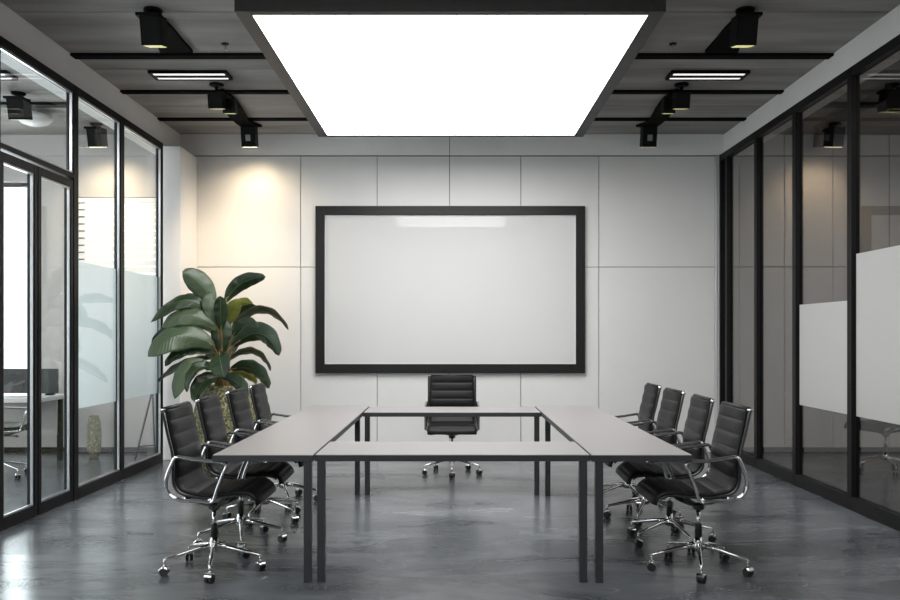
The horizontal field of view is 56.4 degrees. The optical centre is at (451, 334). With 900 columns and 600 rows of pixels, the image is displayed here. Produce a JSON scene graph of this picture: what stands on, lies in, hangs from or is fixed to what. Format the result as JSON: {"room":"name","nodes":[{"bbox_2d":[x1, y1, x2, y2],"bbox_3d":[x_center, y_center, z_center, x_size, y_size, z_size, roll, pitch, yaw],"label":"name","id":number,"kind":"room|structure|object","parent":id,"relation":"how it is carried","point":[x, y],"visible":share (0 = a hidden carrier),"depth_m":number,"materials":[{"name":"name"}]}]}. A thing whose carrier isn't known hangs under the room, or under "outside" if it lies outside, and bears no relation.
{"room":"office","nodes":[
{"label":"office","id":0,"kind":"room"},
{"bbox_2d":[1,135,155,446],"bbox_3d":[-5.380,-0.515,10.510,3.640,3.930,0.200,0,0,0],"label":"wall","id":1,"kind":"structure","parent":0,"point":[96,164],"depth_m":10.41,"materials":[{"name":"grey paint"}]},
{"bbox_2d":[4,183,26,187],"bbox_3d":[-5.920,-0.500,10.520,1.360,2.800,0.060,0,0,0],"label":"window","id":2,"kind":"structure","parent":1,"relation":"in","point":[6,185],"depth_m":10.49,"materials":[{"name":"black metal"}]},
{"bbox_2d":[4,447,155,451],"bbox_3d":[-5.305,1.420,10.402,3.790,0.060,0.015,0,0,0],"label":"baseboard","id":3,"kind":"structure","parent":1,"relation":"attached to","point":[6,449],"depth_m":10.39,"materials":[{"name":"black metal"}]},
{"bbox_2d":[79,202,155,259],"bbox_3d":[-4.140,-0.580,10.520,1.040,2.260,0.060,0,0,0],"label":"window","id":4,"kind":"structure","parent":1,"relation":"in","point":[79,202],"depth_m":10.53,"materials":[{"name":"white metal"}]},
{"bbox_2d":[79,198,155,276],"bbox_3d":[-4.140,-0.620,10.440,1.000,2.161,0.040,0,0,0],"label":"window blind","id":5,"kind":"object","parent":4,"relation":"attached to","point":[81,205],"visible":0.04,"depth_m":10.44,"materials":[{"name":"white plastic"}]},
{"bbox_2d":[0,2,179,154],"bbox_3d":[-3.485,-2.335,4.105,0.250,0.290,12.610,0,0,0],"label":"wall","id":6,"kind":"structure","parent":0,"point":[15,29],"depth_m":7.56,"materials":[{"name":"white paint"}]},
{"bbox_2d":[0,36,75,178],"bbox_3d":[-3.335,-1.780,6.740,0.070,0.820,1.280,0,0,0],"label":"window","id":7,"kind":"structure","parent":6,"relation":"in","point":[6,47],"depth_m":6.93,"materials":[{"name":"black metal"}]},
{"bbox_2d":[76,86,122,499],"bbox_3d":[-3.335,-0.370,7.900,0.070,3.640,1.040,0,0,0],"label":"window","id":8,"kind":"structure","parent":6,"relation":"in","point":[99,289],"depth_m":8.02,"materials":[{"name":"clear glass"}]},
{"bbox_2d":[123,117,162,478],"bbox_3d":[-3.335,-0.370,9.010,0.070,3.640,1.180,0,0,0],"label":"window","id":9,"kind":"structure","parent":6,"relation":"in","point":[142,293],"depth_m":9.06,"materials":[{"name":"glass"}]},
{"bbox_2d":[163,146,196,459],"bbox_3d":[-3.260,-0.370,10.058,0.220,3.640,0.636,0,0,0],"label":"wall pier","id":10,"kind":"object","parent":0,"point":[179,165],"visible":0.39,"depth_m":9.74,"materials":[{"name":"white paint"}]},
{"bbox_2d":[0,452,899,599],"bbox_3d":[0.000,1.510,4.255,14.400,0.120,12.910,0,0,0],"label":"floor","id":11,"kind":"structure","parent":0,"point":[434,535],"depth_m":6.01,"materials":[{"name":"concrete"}]},
{"bbox_2d":[4,406,26,478],"bbox_3d":[-4.634,0.938,8.610,0.623,1.022,0.639,0,0,30],"label":"office chair","id":12,"kind":"object","parent":11,"relation":"on","point":[10,428],"visible":0.64,"depth_m":8.55,"materials":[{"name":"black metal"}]},
{"bbox_2d":[4,394,63,460],"bbox_3d":[-5.315,1.067,9.450,1.670,0.765,0.700,0,0,0],"label":"office desk","id":13,"kind":"object","parent":11,"relation":"on","point":[52,405],"visible":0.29,"depth_m":9.65,"materials":[{"name":"white plastic"}]},
{"bbox_2d":[4,369,58,394],"bbox_3d":[-4.975,0.535,9.600,0.950,0.300,0.120,0,0,0],"label":"screen","id":14,"kind":"object","parent":13,"relation":"on","point":[15,380],"visible":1,"depth_m":9.59,"materials":[{"name":"plastic"}]},
{"bbox_2d":[0,148,75,532],"bbox_3d":[-3.335,0.040,6.740,0.070,2.820,1.280,0,0,0],"label":"door frame","id":15,"kind":"structure","parent":11,"relation":"on","point":[73,179],"depth_m":7.34,"materials":[{"name":"black metal"}]},
{"bbox_2d":[1,151,36,530],"bbox_3d":[-3.335,0.045,6.423,0.060,2.790,0.555,0,0,0],"label":"door","id":16,"kind":"structure","parent":15,"relation":"attached to","point":[15,517],"depth_m":6.64,"materials":[{"name":"black metal"}]},
{"bbox_2d":[37,166,72,514],"bbox_3d":[-3.335,0.045,7.025,0.060,2.790,0.620,0,0,0],"label":"door","id":17,"kind":"structure","parent":15,"relation":"attached to","point":[46,504],"depth_m":7.15,"materials":[{"name":"black metal"}]},
{"bbox_2d":[86,415,101,458],"bbox_3d":[-4.220,1.200,9.900,0.170,0.500,0.170,0,0,0],"label":"floor vase","id":18,"kind":"object","parent":11,"relation":"on","point":[93,431],"visible":1,"depth_m":9.84,"materials":[{"name":"ceramic"}]},
{"bbox_2d":[134,394,155,460],"bbox_3d":[-3.573,1.060,9.836,0.119,0.789,0.335,0,0,18],"label":"easel","id":19,"kind":"object","parent":11,"relation":"on","point":[151,395],"visible":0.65,"depth_m":9.90,"materials":[{"name":"black metal"}]},
{"bbox_2d":[158,401,275,582],"bbox_3d":[-1.447,0.938,5.190,0.630,1.022,0.629,0,0,0],"label":"office chair","id":20,"kind":"object","parent":11,"relation":"on","point":[188,476],"visible":1,"depth_m":5.10,"materials":[{"name":"black leather"}]},
{"bbox_2d":[203,573,214,577],"bbox_3d":[-1.417,1.403,4.908,0.052,0.020,0.055,0,0,16],"label":"hood","id":21,"kind":"object","parent":20,"relation":"attached to","point":[208,575],"depth_m":4.89,"materials":[{"name":"silver metal"}]},
{"bbox_2d":[254,561,265,565],"bbox_3d":[-1.178,1.403,5.163,0.055,0.020,0.052,0,0,34],"label":"hood","id":22,"kind":"object","parent":20,"relation":"attached to","point":[261,563],"depth_m":5.15,"materials":[{"name":"silver metal"}]},
{"bbox_2d":[148,268,288,476],"bbox_3d":[-2.427,0.381,8.694,1.478,2.138,0.919,0,0,0],"label":"potted plant","id":23,"kind":"object","parent":11,"relation":"on","point":[181,334],"visible":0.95,"depth_m":8.53,"materials":[{"name":"green plant"}]},
{"bbox_2d":[193,394,293,551],"bbox_3d":[-1.453,0.938,5.886,0.623,1.022,0.631,0,0,-2],"label":"office chair","id":24,"kind":"object","parent":11,"relation":"on","point":[212,422],"visible":0.66,"depth_m":5.80,"materials":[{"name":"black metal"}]},
{"bbox_2d":[222,387,303,526],"bbox_3d":[-1.467,0.938,6.614,0.669,1.022,0.624,0,0,1],"label":"office chair","id":25,"kind":"object","parent":11,"relation":"on","point":[243,422],"visible":0.41,"depth_m":6.56,"materials":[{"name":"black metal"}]},
{"bbox_2d":[248,383,316,506],"bbox_3d":[-1.440,0.938,7.333,0.616,1.022,0.631,0,0,-1],"label":"office chair","id":26,"kind":"object","parent":11,"relation":"on","point":[259,398],"visible":0.24,"depth_m":7.25,"materials":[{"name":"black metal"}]},
{"bbox_2d":[212,406,369,582],"bbox_3d":[-1.106,1.075,6.593,0.588,0.750,3.375,0,0,0],"label":"conference table","id":27,"kind":"object","parent":11,"relation":"on","point":[300,436],"visible":0.92,"depth_m":5.57,"materials":[{"name":"grey laminate"}]},
{"bbox_2d":[422,375,481,477],"bbox_3d":[0.002,0.938,8.767,0.631,1.022,0.615,0,0,0],"label":"office chair","id":28,"kind":"object","parent":11,"relation":"on","point":[443,390],"visible":0.89,"depth_m":8.94,"materials":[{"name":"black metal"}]},
{"bbox_2d":[363,407,540,494],"bbox_3d":[0.002,1.075,7.900,1.611,0.750,0.600,0,0,0],"label":"conference table","id":29,"kind":"object","parent":11,"relation":"on","point":[371,411],"visible":0.97,"depth_m":7.61,"materials":[{"name":"grey laminate"}]},
{"bbox_2d":[315,442,589,582],"bbox_3d":[0.002,1.075,5.218,1.611,0.750,0.605,0,0,0],"label":"conference table","id":30,"kind":"object","parent":11,"relation":"on","point":[333,451],"visible":1,"depth_m":4.92,"materials":[{"name":"grey laminate"}]},
{"bbox_2d":[535,406,692,582],"bbox_3d":[1.110,1.075,6.593,0.590,0.750,3.375,0,0,0],"label":"conference table","id":31,"kind":"object","parent":11,"relation":"on","point":[605,437],"visible":0.9,"depth_m":5.57,"materials":[{"name":"grey laminate"}]},
{"bbox_2d":[603,383,664,507],"bbox_3d":[1.519,0.938,7.318,0.670,1.022,0.627,0,0,1],"label":"office chair","id":32,"kind":"object","parent":11,"relation":"on","point":[650,397],"visible":0.34,"depth_m":7.24,"materials":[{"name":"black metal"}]},
{"bbox_2d":[603,387,685,526],"bbox_3d":[1.498,0.938,6.639,0.629,1.022,0.629,0,0,-1],"label":"office chair","id":33,"kind":"object","parent":11,"relation":"on","point":[670,406],"visible":0.35,"depth_m":6.55,"materials":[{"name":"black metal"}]},
{"bbox_2d":[616,394,716,552],"bbox_3d":[1.520,0.938,5.888,0.673,1.022,0.631,0,0,2],"label":"office chair","id":34,"kind":"object","parent":11,"relation":"on","point":[697,422],"visible":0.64,"depth_m":5.79,"materials":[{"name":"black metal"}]},
{"bbox_2d":[636,401,753,583],"bbox_3d":[1.499,0.938,5.189,0.630,1.022,0.628,0,0,0],"label":"office chair","id":35,"kind":"object","parent":11,"relation":"on","point":[722,478],"visible":0.98,"depth_m":5.10,"materials":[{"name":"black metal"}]},
{"bbox_2d":[695,572,706,577],"bbox_3d":[1.457,1.403,4.911,0.052,0.020,0.055,0,0,40],"label":"hood","id":36,"kind":"object","parent":35,"relation":"attached to","point":[699,575],"depth_m":4.90,"materials":[{"name":"silver metal"}]},
{"bbox_2d":[742,566,753,571],"bbox_3d":[1.779,1.403,5.046,0.052,0.020,0.055,0,0,-32],"label":"hood","id":37,"kind":"object","parent":35,"relation":"attached to","point":[745,569],"depth_m":5.03,"materials":[{"name":"silver metal"}]},
{"bbox_2d":[844,420,899,475],"bbox_3d":[4.594,0.938,8.959,0.639,1.022,0.623,0,0,-20],"label":"office chair","id":38,"kind":"object","parent":11,"relation":"on","point":[877,426],"visible":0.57,"depth_m":8.87,"materials":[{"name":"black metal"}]},
{"bbox_2d":[0,0,899,134],"bbox_3d":[0.000,-2.580,4.255,14.400,0.200,12.910,0,0,0],"label":"ceiling","id":39,"kind":"structure","parent":0,"point":[78,26],"depth_m":7.70,"materials":[{"name":"concrete"}]},
{"bbox_2d":[1,70,17,80],"bbox_3d":[-4.550,-2.465,7.975,0.740,0.030,0.230,0,0,0],"label":"recessed light","id":40,"kind":"object","parent":39,"relation":"in","point":[5,75],"visible":1,"depth_m":7.99,"materials":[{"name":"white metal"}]},
{"bbox_2d":[3,91,32,119],"bbox_3d":[-4.452,-2.338,8.617,0.195,0.283,0.224,0,0,0],"label":"spotlight","id":41,"kind":"object","parent":39,"relation":"hanging from","point":[18,106],"visible":1,"depth_m":8.55,"materials":[{"name":"black metal"}]},
{"bbox_2d":[1,102,65,107],"bbox_3d":[-5.410,-2.465,9.000,3.580,0.030,0.120,0,0,0],"label":"ceiling track","id":42,"kind":"object","parent":39,"relation":"attached to","point":[3,104],"visible":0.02,"depth_m":8.97,"materials":[{"name":"black metal"}]},
{"bbox_2d":[19,110,53,126],"bbox_3d":[-4.620,-2.398,9.300,0.380,0.170,0.380,0,0,0],"label":"bowl light","id":43,"kind":"object","parent":39,"relation":"hanging from","point":[40,119],"visible":0.8,"depth_m":9.22,"materials":[{"name":"white plastic"}]},
{"bbox_2d":[84,122,107,146],"bbox_3d":[-4.183,-2.338,9.867,0.195,0.283,0.224,0,0,0],"label":"spotlight","id":44,"kind":"object","parent":39,"relation":"hanging from","point":[96,135],"visible":1,"depth_m":9.80,"materials":[{"name":"black metal"}]},
{"bbox_2d":[135,6,168,47],"bbox_3d":[-2.291,-2.339,6.418,0.183,0.282,0.213,0,0,0],"label":"spotlight","id":45,"kind":"object","parent":39,"relation":"hanging from","point":[153,26],"visible":1,"depth_m":6.35,"materials":[{"name":"black metal"}]},
{"bbox_2d":[70,53,265,58],"bbox_3d":[-2.410,-2.469,7.440,1.900,0.022,0.110,0,0,0],"label":"ceiling track","id":46,"kind":"object","parent":39,"relation":"attached to","point":[74,55],"visible":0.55,"depth_m":7.39,"materials":[{"name":"black metal"}]},
{"bbox_2d":[158,21,192,52],"bbox_3d":[-2.389,-2.462,6.926,0.296,0.025,0.744,0,0,0],"label":"ceiling band","id":47,"kind":"object","parent":39,"relation":"attached to","point":[176,43],"visible":0.53,"depth_m":7.08,"materials":[{"name":"black metal"}]},
{"bbox_2d":[148,70,232,80],"bbox_3d":[-2.480,-2.465,7.975,0.740,0.030,0.230,0,0,0],"label":"recessed light","id":48,"kind":"object","parent":39,"relation":"in","point":[158,75],"visible":1,"depth_m":7.95,"materials":[{"name":"black metal"}]},
{"bbox_2d":[120,90,289,93],"bbox_3d":[-2.410,-2.469,8.540,1.900,0.022,0.085,0,0,0],"label":"ceiling track","id":49,"kind":"object","parent":39,"relation":"attached to","point":[121,91],"visible":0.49,"depth_m":8.50,"materials":[{"name":"black metal"}]},
{"bbox_2d":[207,82,236,113],"bbox_3d":[-2.291,-2.353,8.390,0.218,0.254,0.320,0,0,0],"label":"spotlight","id":50,"kind":"object","parent":39,"relation":"hanging from","point":[216,100],"visible":1,"depth_m":8.27,"materials":[{"name":"black metal"}]},
{"bbox_2d":[221,42,228,50],"bbox_3d":[-1.932,-2.452,7.150,0.070,0.061,0.070,0,0,0],"label":"sprinkler","id":51,"kind":"object","parent":39,"relation":"attached to","point":[225,44],"visible":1,"depth_m":7.14,"materials":[{"name":"black metal"}]},
{"bbox_2d":[157,118,307,120],"bbox_3d":[-2.410,-2.469,9.620,1.900,0.022,0.085,0,0,0],"label":"ceiling track","id":52,"kind":"object","parent":39,"relation":"attached to","point":[159,119],"visible":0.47,"depth_m":9.58,"materials":[{"name":"black metal"}]},
{"bbox_2d":[218,89,261,127],"bbox_3d":[-2.363,-2.453,9.212,0.251,0.045,1.556,0,0,0],"label":"ceiling band","id":53,"kind":"object","parent":39,"relation":"attached to","point":[241,119],"visible":0.6,"depth_m":9.39,"materials":[{"name":"black metal"}]},
{"bbox_2d":[240,126,258,146],"bbox_3d":[-2.380,-2.339,9.876,0.165,0.282,0.212,0,0,0],"label":"spotlight","id":54,"kind":"object","parent":39,"relation":"hanging from","point":[249,134],"visible":0.92,"depth_m":9.80,"materials":[{"name":"black metal"}]},
{"bbox_2d":[234,0,665,136],"bbox_3d":[-0.012,-2.314,7.350,2.870,0.329,3.540,0,0,0],"label":"light panel","id":55,"kind":"object","parent":39,"relation":"attached to","point":[353,68],"visible":1,"depth_m":6.59,"materials":[{"name":"white plastic"}]},
{"bbox_2d":[640,126,657,146],"bbox_3d":[2.310,-2.339,9.876,0.165,0.282,0.212,0,0,0],"label":"spotlight","id":56,"kind":"object","parent":39,"relation":"hanging from","point":[648,134],"visible":0.92,"depth_m":9.80,"materials":[{"name":"black metal"}]},
{"bbox_2d":[636,89,679,127],"bbox_3d":[2.294,-2.453,9.212,0.254,0.045,1.556,0,0,0],"label":"ceiling band","id":57,"kind":"object","parent":39,"relation":"attached to","point":[656,119],"visible":0.6,"depth_m":9.39,"materials":[{"name":"black metal"}]},
{"bbox_2d":[594,118,746,120],"bbox_3d":[2.400,-2.469,9.620,1.920,0.022,0.085,0,0,0],"label":"ceiling track","id":58,"kind":"object","parent":39,"relation":"attached to","point":[595,119],"visible":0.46,"depth_m":9.58,"materials":[{"name":"black metal"}]},
{"bbox_2d":[669,42,676,50],"bbox_3d":[1.881,-2.452,7.150,0.070,0.061,0.070,0,0,0],"label":"sprinkler","id":59,"kind":"object","parent":39,"relation":"attached to","point":[672,44],"visible":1,"depth_m":7.14,"materials":[{"name":"black metal"}]},
{"bbox_2d":[661,82,690,113],"bbox_3d":[2.231,-2.353,8.390,0.218,0.254,0.320,0,0,0],"label":"spotlight","id":60,"kind":"object","parent":39,"relation":"hanging from","point":[679,100],"visible":1,"depth_m":8.27,"materials":[{"name":"black metal"}]},
{"bbox_2d":[612,90,783,93],"bbox_3d":[2.400,-2.469,8.540,1.920,0.022,0.085,0,0,0],"label":"ceiling track","id":61,"kind":"object","parent":39,"relation":"attached to","point":[614,91],"visible":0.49,"depth_m":8.50,"materials":[{"name":"black metal"}]},
{"bbox_2d":[665,70,749,80],"bbox_3d":[2.423,-2.465,7.975,0.740,0.030,0.230,0,0,0],"label":"recessed light","id":62,"kind":"object","parent":39,"relation":"in","point":[674,75],"visible":1,"depth_m":7.95,"materials":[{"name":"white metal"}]},
{"bbox_2d":[705,21,739,52],"bbox_3d":[2.338,-2.462,6.926,0.292,0.025,0.744,0,0,0],"label":"ceiling band","id":63,"kind":"object","parent":39,"relation":"attached to","point":[721,44],"visible":0.53,"depth_m":7.08,"materials":[{"name":"black metal"}]},
{"bbox_2d":[635,53,833,58],"bbox_3d":[2.400,-2.469,7.440,1.920,0.022,0.110,0,0,0],"label":"ceiling track","id":64,"kind":"object","parent":39,"relation":"attached to","point":[639,55],"visible":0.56,"depth_m":7.39,"materials":[{"name":"black metal"}]},
{"bbox_2d":[729,6,762,47],"bbox_3d":[2.245,-2.339,6.418,0.183,0.282,0.213,0,0,0],"label":"spotlight","id":65,"kind":"object","parent":39,"relation":"hanging from","point":[744,26],"visible":1,"depth_m":6.35,"materials":[{"name":"black metal"}]},
{"bbox_2d":[822,122,845,146],"bbox_3d":[4.478,-2.338,9.867,0.195,0.283,0.224,0,0,0],"label":"spotlight","id":66,"kind":"object","parent":39,"relation":"hanging from","point":[834,134],"visible":1,"depth_m":9.80,"materials":[{"name":"black metal"}]},
{"bbox_2d":[822,102,877,107],"bbox_3d":[5.410,-2.465,9.000,3.580,0.030,0.120,0,0,0],"label":"ceiling track","id":67,"kind":"object","parent":39,"relation":"attached to","point":[831,104],"visible":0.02,"depth_m":8.97,"materials":[{"name":"black metal"}]},
{"bbox_2d":[876,82,899,112],"bbox_3d":[4.338,-2.338,8.317,0.195,0.283,0.224,0,0,0],"label":"spotlight","id":68,"kind":"object","parent":39,"relation":"hanging from","point":[889,96],"visible":1,"depth_m":8.25,"materials":[{"name":"black metal"}]},
{"bbox_2d":[180,134,723,451],"bbox_3d":[-0.100,-0.515,10.485,6.920,3.930,0.250,0,0,0],"label":"wall","id":69,"kind":"structure","parent":0,"point":[652,213],"depth_m":10.38,"materials":[{"name":"white paint"}]},
{"bbox_2d":[315,206,584,372],"bbox_3d":[-0.022,-0.559,10.350,3.315,2.056,0.060,0,0,0],"label":"board","id":70,"kind":"object","parent":69,"relation":"attached to","point":[399,289],"visible":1,"depth_m":10.35,"materials":[{"name":"white glass"}]},
{"bbox_2d":[724,5,899,155],"bbox_3d":[3.485,-2.350,4.105,0.250,0.260,12.610,0,0,0],"label":"wall","id":71,"kind":"structure","parent":0,"point":[886,28],"depth_m":7.70,"materials":[{"name":"white paint"}]},
{"bbox_2d":[719,151,725,406],"bbox_3d":[3.335,-0.385,10.245,0.070,3.670,0.250,0,0,0],"label":"window","id":72,"kind":"structure","parent":71,"relation":"in","point":[722,157],"depth_m":10.33,"materials":[{"name":"black metal"}]},
{"bbox_2d":[726,132,754,467],"bbox_3d":[3.335,-0.385,9.630,0.070,3.670,0.980,0,0,0],"label":"window","id":73,"kind":"structure","parent":71,"relation":"in","point":[747,458],"depth_m":10.08,"materials":[{"name":"black metal"}]},
{"bbox_2d":[755,105,793,484],"bbox_3d":[3.335,-0.385,8.625,0.070,3.670,1.030,0,0,0],"label":"window","id":74,"kind":"structure","parent":71,"relation":"in","point":[785,474],"depth_m":9.10,"materials":[{"name":"black metal"}]},
{"bbox_2d":[794,68,848,508],"bbox_3d":[3.335,-0.385,7.545,0.070,3.670,1.130,0,0,0],"label":"window","id":75,"kind":"structure","parent":71,"relation":"in","point":[821,330],"depth_m":7.69,"materials":[{"name":"glass"}]},
{"bbox_2d":[849,34,899,530],"bbox_3d":[3.335,-0.385,6.380,0.070,3.670,1.200,0,0,0],"label":"window","id":76,"kind":"structure","parent":71,"relation":"in","point":[874,276],"depth_m":6.75,"materials":[{"name":"glass"}]},
{"bbox_2d":[733,135,899,446],"bbox_3d":[5.280,-0.515,10.510,3.840,3.930,0.200,0,0,0],"label":"wall","id":77,"kind":"structure","parent":0,"point":[824,168],"depth_m":10.41,"materials":[{"name":"grey paint"}]},
{"bbox_2d":[743,447,899,451],"bbox_3d":[5.305,1.420,10.402,3.790,0.060,0.015,0,0,0],"label":"baseboard","id":78,"kind":"structure","parent":77,"relation":"attached to","point":[746,449],"depth_m":10.39,"materials":[{"name":"black metal"}]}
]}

